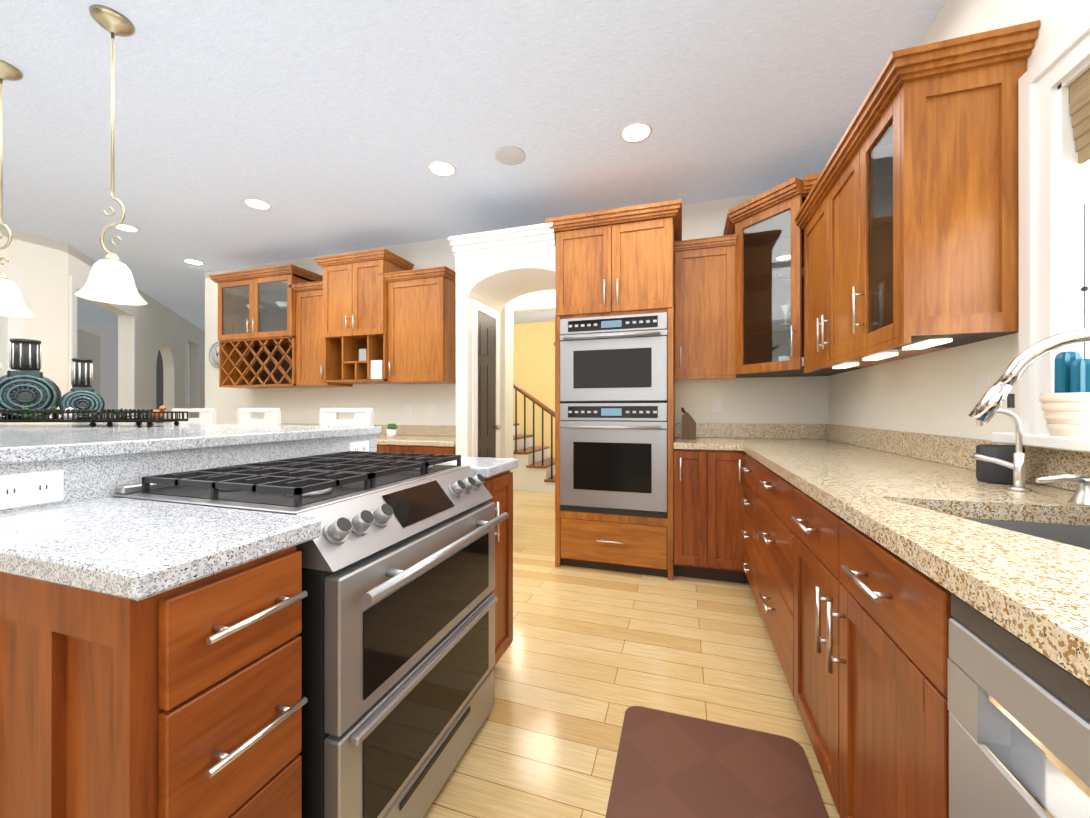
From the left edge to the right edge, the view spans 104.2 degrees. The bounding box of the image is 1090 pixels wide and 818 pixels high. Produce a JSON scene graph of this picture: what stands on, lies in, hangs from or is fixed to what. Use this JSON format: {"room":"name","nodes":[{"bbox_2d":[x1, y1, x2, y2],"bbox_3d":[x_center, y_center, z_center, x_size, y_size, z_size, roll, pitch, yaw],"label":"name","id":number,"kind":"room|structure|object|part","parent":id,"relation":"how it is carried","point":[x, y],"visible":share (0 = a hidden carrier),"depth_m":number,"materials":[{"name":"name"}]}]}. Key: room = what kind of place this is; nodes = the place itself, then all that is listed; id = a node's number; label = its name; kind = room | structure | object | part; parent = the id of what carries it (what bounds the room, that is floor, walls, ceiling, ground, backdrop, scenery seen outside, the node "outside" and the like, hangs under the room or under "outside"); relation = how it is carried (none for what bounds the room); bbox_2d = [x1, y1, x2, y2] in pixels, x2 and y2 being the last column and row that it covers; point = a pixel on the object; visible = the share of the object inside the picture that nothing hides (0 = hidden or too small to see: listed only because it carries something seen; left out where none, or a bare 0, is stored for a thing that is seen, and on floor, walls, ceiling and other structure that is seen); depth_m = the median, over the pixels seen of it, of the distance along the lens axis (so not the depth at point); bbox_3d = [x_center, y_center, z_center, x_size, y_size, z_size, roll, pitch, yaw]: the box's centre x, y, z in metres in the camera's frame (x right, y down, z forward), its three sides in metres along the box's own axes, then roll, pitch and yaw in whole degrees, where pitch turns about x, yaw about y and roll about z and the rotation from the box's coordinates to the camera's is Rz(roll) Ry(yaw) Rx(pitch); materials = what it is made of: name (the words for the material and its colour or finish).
{"room":"kitchen","nodes":[
{"label":"kitchen","id":0,"kind":"room"},
{"bbox_2d":[0,226,204,423],"bbox_3d":[-7.933,-0.247,4.945,6.576,2.760,9.887,0,0,18],"label":"wall","id":1,"kind":"structure","parent":0,"point":[42,269],"depth_m":5.53,"materials":[{"name":"beige paint"}]},
{"bbox_2d":[0,275,200,423],"bbox_3d":[-6.602,-0.108,3.869,3.462,2.480,8.656,0,0,18],"label":"trim","id":2,"kind":"structure","parent":1,"relation":"attached to","point":[15,327],"depth_m":4.30,"materials":[{"name":"white painted wood"}]},
{"bbox_2d":[0,0,947,330],"bbox_3d":[-3.670,-1.653,4.472,12.150,0.050,11.600,0,0,18],"label":"ceiling","id":3,"kind":"structure","parent":0,"point":[326,126],"depth_m":2.34,"materials":[{"name":"white paint"}]},
{"bbox_2d":[0,60,34,316],"bbox_3d":[-2.594,-1.045,2.024,0.215,1.170,0.215,0,0,18],"label":"pendant light","id":4,"kind":"object","parent":3,"relation":"hanging from","point":[12,303],"visible":1,"depth_m":2.02,"materials":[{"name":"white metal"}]},
{"bbox_2d":[74,4,147,304],"bbox_3d":[-1.811,-1.046,1.779,0.215,1.170,0.215,0,0,18],"label":"pendant light","id":5,"kind":"object","parent":3,"relation":"hanging from","point":[110,279],"visible":1,"depth_m":1.77,"materials":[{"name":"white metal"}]},
{"bbox_2d":[110,223,139,231],"bbox_3d":[-3.767,-1.626,3.810,0.189,0.004,0.189,0,0,12],"label":"recessed light","id":6,"kind":"object","parent":3,"relation":"in","point":[123,227],"depth_m":3.82,"materials":[{"name":"white paint"}]},
{"bbox_2d":[183,259,204,264],"bbox_3d":[-3.885,-1.625,4.699,0.189,0.004,0.189,0,0,-6],"label":"recessed light","id":7,"kind":"object","parent":3,"relation":"in","point":[190,261],"depth_m":4.71,"materials":[{"name":"white paint"}]},
{"bbox_2d":[243,198,271,209],"bbox_3d":[-2.282,-1.627,3.374,0.189,0.004,0.189,0,0,9],"label":"recessed light","id":8,"kind":"object","parent":3,"relation":"in","point":[254,203],"depth_m":3.37,"materials":[{"name":"white paint"}]},
{"bbox_2d":[427,161,455,176],"bbox_3d":[-0.698,-1.627,2.879,0.189,0.004,0.189,0,0,9],"label":"recessed light","id":9,"kind":"object","parent":3,"relation":"in","point":[439,168],"depth_m":2.87,"materials":[{"name":"white paint"}]},
{"bbox_2d":[495,146,525,164],"bbox_3d":[-0.224,-1.626,2.731,0.200,0.006,0.200,0,0,18],"label":"ceiling speaker","id":10,"kind":"object","parent":3,"relation":"attached to","point":[509,155],"visible":1,"depth_m":2.72,"materials":[{"name":"grey"}]},
{"bbox_2d":[620,122,652,142],"bbox_3d":[0.537,-1.628,2.502,0.189,0.004,0.189,0,0,9],"label":"recessed light","id":11,"kind":"object","parent":3,"relation":"in","point":[635,132],"depth_m":2.50,"materials":[{"name":"white paint"}]},
{"bbox_2d":[448,222,555,457],"bbox_3d":[-0.238,-0.094,3.454,0.834,2.450,0.690,0,0,18],"label":"wall","id":12,"kind":"structure","parent":0,"point":[497,271],"depth_m":3.31,"materials":[{"name":"white paint"}]},
{"bbox_2d":[281,423,455,434],"bbox_3d":[-1.939,0.207,4.337,2.966,0.100,0.020,0,0,18],"label":"backsplash","id":13,"kind":"structure","parent":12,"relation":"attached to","point":[390,429],"depth_m":4.08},
{"bbox_3d":[-0.467,0.131,3.585,0.066,2.000,0.500,0,0,18],"label":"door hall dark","id":14,"kind":"part","parent":12,"relation":"part of","materials":[{"name":"brown wood"}]},
{"bbox_2d":[205,194,827,425],"bbox_3d":[-0.897,-0.248,4.092,6.560,2.760,0.120,0,0,18],"label":"wall","id":15,"kind":"structure","parent":0,"point":[788,400],"depth_m":4.08,"materials":[{"name":"beige paint"}]},
{"bbox_2d":[208,342,218,368],"bbox_3d":[-3.805,-0.627,4.947,0.312,0.312,0.038,0,0,18],"label":"wall clock","id":16,"kind":"object","parent":15,"relation":"attached to","point":[214,355],"visible":0.56,"depth_m":4.95,"materials":[{"name":"white"}]},
{"bbox_2d":[293,284,352,387],"bbox_3d":[-2.226,-0.709,4.289,0.406,0.957,0.318,0,0,18],"label":"upper cabinet","id":17,"kind":"object","parent":15,"relation":"attached to","point":[317,362],"depth_m":4.15,"materials":[{"name":"brown wood"}]},
{"bbox_2d":[321,252,412,343],"bbox_3d":[-1.713,-1.024,4.087,0.690,0.699,0.388,0,0,18],"label":"upper cabinet","id":18,"kind":"object","parent":15,"relation":"attached to","point":[381,316],"depth_m":3.89,"materials":[{"name":"brown wood"}]},
{"bbox_2d":[385,272,455,383],"bbox_3d":[-1.100,-0.710,3.915,0.578,0.937,0.338,0,0,18],"label":"upper cabinet","id":19,"kind":"object","parent":15,"relation":"attached to","point":[420,345],"depth_m":3.76,"materials":[{"name":"brown wood"}]},
{"bbox_2d":[330,372,989,415],"bbox_3d":[-1.253,0.503,3.250,6.400,1.255,1.700,0,0,18],"label":"electrical outlets","id":20,"kind":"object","parent":15,"relation":"attached to","point":[982,384],"depth_m":1.52,"materials":[{"name":"white plastic"}]},
{"bbox_2d":[674,236,737,379],"bbox_3d":[1.184,-0.704,3.174,0.410,0.930,0.348,0,0,18],"label":"upper cabinet","id":21,"kind":"object","parent":15,"relation":"attached to","point":[704,270],"depth_m":3.02,"materials":[{"name":"brown wood"}]},
{"bbox_2d":[675,424,825,439],"bbox_3d":[1.535,0.165,3.233,1.040,0.112,0.021,0,0,18],"label":"backsplash","id":22,"kind":"structure","parent":15,"relation":"attached to","point":[767,431],"depth_m":3.17,"materials":[{"name":"beige stone"}]},
{"bbox_2d":[500,290,555,471],"bbox_3d":[-0.257,-0.247,4.852,1.728,2.760,0.120,0,0,18],"label":"wall","id":23,"kind":"structure","parent":0,"point":[527,357],"depth_m":4.74,"materials":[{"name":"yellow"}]},
{"bbox_2d":[423,491,839,817],"bbox_3d":[-2.575,1.157,4.117,14.450,0.050,11.600,0,0,18],"label":"floor","id":24,"kind":"structure","parent":0,"point":[589,657],"depth_m":1.79,"materials":[{"name":"brown wood"}]},
{"bbox_2d":[171,408,215,423],"bbox_3d":[-2.867,0.563,3.226,0.440,1.135,0.415,0,0,14],"label":"bar stool","id":25,"kind":"object","parent":24,"relation":"on","point":[207,416],"visible":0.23,"depth_m":3.38,"materials":[{"name":"white paint"}]},
{"bbox_2d":[0,430,517,817],"bbox_3d":[-1.509,0.623,1.593,2.528,1.013,1.350,0,0,18],"label":"kitchen island","id":26,"kind":"object","parent":24,"relation":"on","point":[150,659],"depth_m":0.68,"materials":[{"name":"brown wood"}]},
{"bbox_2d":[0,422,380,457],"bbox_3d":[-2.007,0.099,1.644,2.150,0.035,1.440,0,0,18],"label":"island countertop","id":27,"kind":"structure","parent":26,"relation":"on","point":[16,440],"depth_m":1.40,"materials":[{"name":"grey stone"}]},
{"bbox_2d":[0,338,156,426],"bbox_3d":[-2.495,-0.137,2.036,0.980,0.393,0.405,0,0,-3],"label":"decorative tableware","id":28,"kind":"object","parent":27,"relation":"on","point":[29,392],"visible":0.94,"depth_m":2.02,"materials":[{"name":"teal ceramic"}]},
{"bbox_2d":[96,406,187,426],"bbox_3d":[-1.879,0.033,1.992,0.246,0.098,0.205,0,0,-1],"label":"decorative tray","id":29,"kind":"object","parent":27,"relation":"on","point":[154,416],"visible":1,"depth_m":1.95,"materials":[{"name":"black metal"}]},
{"bbox_2d":[238,408,280,424],"bbox_3d":[-2.222,0.563,3.018,0.458,1.135,0.436,0,0,18],"label":"bar stool","id":30,"kind":"object","parent":24,"relation":"on","point":[272,416],"visible":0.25,"depth_m":3.17,"materials":[{"name":"white paint"}]},
{"bbox_2d":[113,451,508,817],"bbox_3d":[-0.602,0.648,1.309,0.763,0.961,0.768,0,0,18],"label":"range","id":31,"kind":"object","parent":24,"relation":"on","point":[397,633],"visible":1,"depth_m":1.05,"materials":[{"name":"silver metal"}]},
{"bbox_2d":[320,408,373,425],"bbox_3d":[-1.429,0.563,2.763,0.452,1.135,0.430,0,0,18],"label":"bar stool","id":32,"kind":"object","parent":24,"relation":"on","point":[362,416],"visible":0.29,"depth_m":2.93,"materials":[{"name":"white paint"}]},
{"bbox_2d":[377,443,396,452],"bbox_3d":[-1.464,0.714,3.876,0.713,0.835,0.604,0,0,18],"label":"base cabinet","id":33,"kind":"object","parent":24,"relation":"on","point":[381,447],"depth_m":3.51,"materials":[{"name":"brown wood"}]},
{"bbox_2d":[397,443,455,454],"bbox_3d":[-0.928,0.714,3.704,0.653,0.835,0.604,0,0,18],"label":"base cabinet","id":34,"kind":"object","parent":24,"relation":"on","point":[423,448],"depth_m":3.39,"materials":[{"name":"brown wood"}]},
{"bbox_2d":[377,435,455,446],"bbox_3d":[-2.030,0.277,4.054,2.966,0.040,0.614,0,0,18],"label":"countertop","id":35,"kind":"structure","parent":34,"relation":"on","point":[450,439],"depth_m":3.57,"materials":[{"name":"beige stone"}]},
{"bbox_2d":[386,423,396,437],"bbox_3d":[-1.365,0.192,3.780,0.091,0.128,0.090,0,0,18],"label":"plant pot","id":36,"kind":"object","parent":35,"relation":"on","point":[391,431],"depth_m":3.76,"materials":[{"name":"white ceramic"}]},
{"bbox_2d":[513,382,554,492],"bbox_3d":[-0.635,-0.164,6.471,2.520,2.596,1.030,0,0,18],"label":"staircase","id":37,"kind":"structure","parent":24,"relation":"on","point":[534,471],"depth_m":5.85,"materials":[{"name":"wood"},{"name":"dark wrought iron"}]},
{"bbox_2d":[545,199,681,580],"bbox_3d":[0.547,-0.109,3.197,0.921,2.480,0.693,0,0,18],"label":"tall cabinet","id":38,"kind":"object","parent":24,"relation":"on","point":[615,261],"visible":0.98,"depth_m":2.91,"materials":[{"name":"brown wood"}]},
{"bbox_2d":[560,312,667,517],"bbox_3d":[0.530,0.041,3.144,0.735,1.363,0.609,0,0,18],"label":"double wall oven","id":39,"kind":"object","parent":38,"relation":"in","point":[614,415],"visible":0.98,"depth_m":2.90,"materials":[{"name":"silver metal"}]},
{"bbox_2d":[674,448,717,579],"bbox_3d":[1.067,0.695,3.058,0.259,0.870,0.638,0,0,18],"label":"base cabinet","id":40,"kind":"object","parent":24,"relation":"on","point":[695,469],"depth_m":2.76,"materials":[{"name":"brown wood"}]},
{"bbox_2d":[674,436,741,447],"bbox_3d":[1.140,0.240,3.031,0.412,0.040,0.649,0,0,18],"label":"countertop","id":41,"kind":"structure","parent":40,"relation":"on","point":[679,441],"depth_m":2.79,"materials":[{"name":"beige stone"}]},
{"bbox_2d":[605,706,828,817],"bbox_3d":[0.448,1.120,1.093,0.580,0.017,0.900,0,0,18],"label":"rug","id":42,"kind":"object","parent":24,"relation":"on","point":[670,765],"visible":0.98,"depth_m":1.30,"materials":[{"name":"brown fabric"}]},
{"bbox_2d":[718,448,733,581],"bbox_3d":[1.228,0.695,3.007,0.286,0.870,0.638,0,0,18],"label":"base cabinet","id":43,"kind":"object","parent":24,"relation":"on","point":[725,456],"depth_m":2.71,"materials":[{"name":"brown wood"}]},
{"bbox_2d":[734,448,753,593],"bbox_3d":[1.461,0.695,2.343,0.674,0.870,0.519,0,0,18],"label":"base cabinet","id":44,"kind":"object","parent":24,"relation":"on","point":[743,462],"depth_m":2.64,"materials":[{"name":"brown wood"}]},
{"bbox_2d":[754,456,877,696],"bbox_3d":[1.276,0.694,1.710,0.638,0.870,0.800,0,0,18],"label":"base cabinet","id":45,"kind":"object","parent":24,"relation":"on","point":[784,516],"depth_m":1.63,"materials":[{"name":"brown wood"}]},
{"bbox_2d":[730,436,1089,685],"bbox_3d":[1.092,0.238,1.155,0.649,0.040,4.249,0,0,18],"label":"countertop","id":46,"kind":"structure","parent":45,"relation":"on","point":[895,501],"depth_m":0.83,"materials":[{"name":"beige stone"}]},
{"bbox_2d":[878,512,1089,639],"bbox_3d":[0.966,0.337,0.768,0.425,0.182,0.475,0,0,18],"label":"sink","id":47,"kind":"object","parent":46,"relation":"in","point":[1041,538],"depth_m":0.77,"materials":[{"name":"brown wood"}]},
{"bbox_2d":[970,408,1030,491],"bbox_3d":[1.248,0.108,1.175,0.112,0.221,0.098,0,0,18],"label":"faucet","id":48,"kind":"object","parent":46,"relation":"on","point":[1018,465],"depth_m":1.14,"materials":[{"name":"silver metal"}]},
{"bbox_2d":[968,328,1089,423],"bbox_3d":[1.079,0.029,0.833,0.313,0.378,0.193,0,0,18],"label":"faucet","id":49,"kind":"object","parent":46,"relation":"on","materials":[{"name":"silver metal"}]},
{"bbox_2d":[1035,474,1089,507],"bbox_3d":[1.196,0.183,0.969,0.112,0.070,0.052,0,0,18],"label":"soap dispenser","id":50,"kind":"object","parent":46,"relation":"on","point":[1081,497],"depth_m":0.96,"materials":[{"name":"silver metal"}]},
{"bbox_2d":[794,544,949,817],"bbox_3d":[1.034,0.798,0.958,0.638,0.660,0.900,0,0,18],"label":"base cabinet","id":51,"kind":"object","parent":24,"relation":"on","point":[857,556],"depth_m":0.91,"materials":[{"name":"brown wood"}]},
{"bbox_2d":[948,593,1089,817],"bbox_3d":[0.783,0.697,0.245,0.602,0.862,0.600,0,0,18],"label":"dishwasher","id":52,"kind":"object","parent":51,"relation":"in","point":[1019,727],"visible":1,"depth_m":0.51,"materials":[{"name":"silver metal"}]},
{"bbox_2d":[828,0,1089,525],"bbox_3d":[1.205,-0.252,0.184,0.160,2.760,6.430,0,0,18],"label":"wall","id":53,"kind":"structure","parent":0,"point":[933,393],"depth_m":1.67,"materials":[{"name":"beige paint"}]},
{"bbox_2d":[734,188,805,367],"bbox_3d":[1.432,-0.795,2.752,0.335,0.990,0.336,0,0,18],"label":"upper cabinet","id":54,"kind":"object","parent":53,"relation":"attached to","point":[767,229],"depth_m":2.90,"materials":[{"name":"brown wood"}]},
{"bbox_2d":[802,200,877,371],"bbox_3d":[1.624,-0.673,2.261,0.312,0.865,0.500,0,0,18],"label":"upper cabinet","id":55,"kind":"object","parent":53,"relation":"attached to","point":[809,222],"depth_m":2.43,"materials":[{"name":"brown wood"}]},
{"bbox_2d":[818,108,969,363],"bbox_3d":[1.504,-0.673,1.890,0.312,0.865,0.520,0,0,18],"label":"upper cabinet","id":56,"kind":"object","parent":53,"relation":"attached to","point":[889,232],"depth_m":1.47,"materials":[{"name":"brown wood"}]},
{"bbox_2d":[826,424,1089,491],"bbox_3d":[1.391,0.162,1.058,0.021,0.112,4.249,0,0,18],"label":"backsplash","id":57,"kind":"structure","parent":53,"relation":"attached to","point":[1060,468],"depth_m":1.28,"materials":[{"name":"beige stone"}]},
{"bbox_2d":[991,10,1089,452],"bbox_3d":[1.245,-0.454,0.447,0.245,1.116,1.795,0,0,18],"label":"window","id":58,"kind":"structure","parent":53,"relation":"in","point":[1054,173],"depth_m":1.20,"materials":[{"name":"white"}]},
{"bbox_2d":[1038,351,1089,436],"bbox_3d":[1.415,-0.042,1.135,0.126,0.230,0.126,0,0,18],"label":"potted plant","id":59,"kind":"object","parent":58,"relation":"on","point":[1065,407],"visible":1,"depth_m":1.12,"materials":[{"name":"beige"}]},
{"bbox_2d":[1069,68,1089,357],"bbox_3d":[1.244,-0.471,0.447,0.057,0.878,1.531,0,0,18],"label":"roman shade","id":60,"kind":"object","parent":58,"relation":"attached to","point":[1079,78],"depth_m":1.17,"materials":[{"name":"fabric"}]}
]}

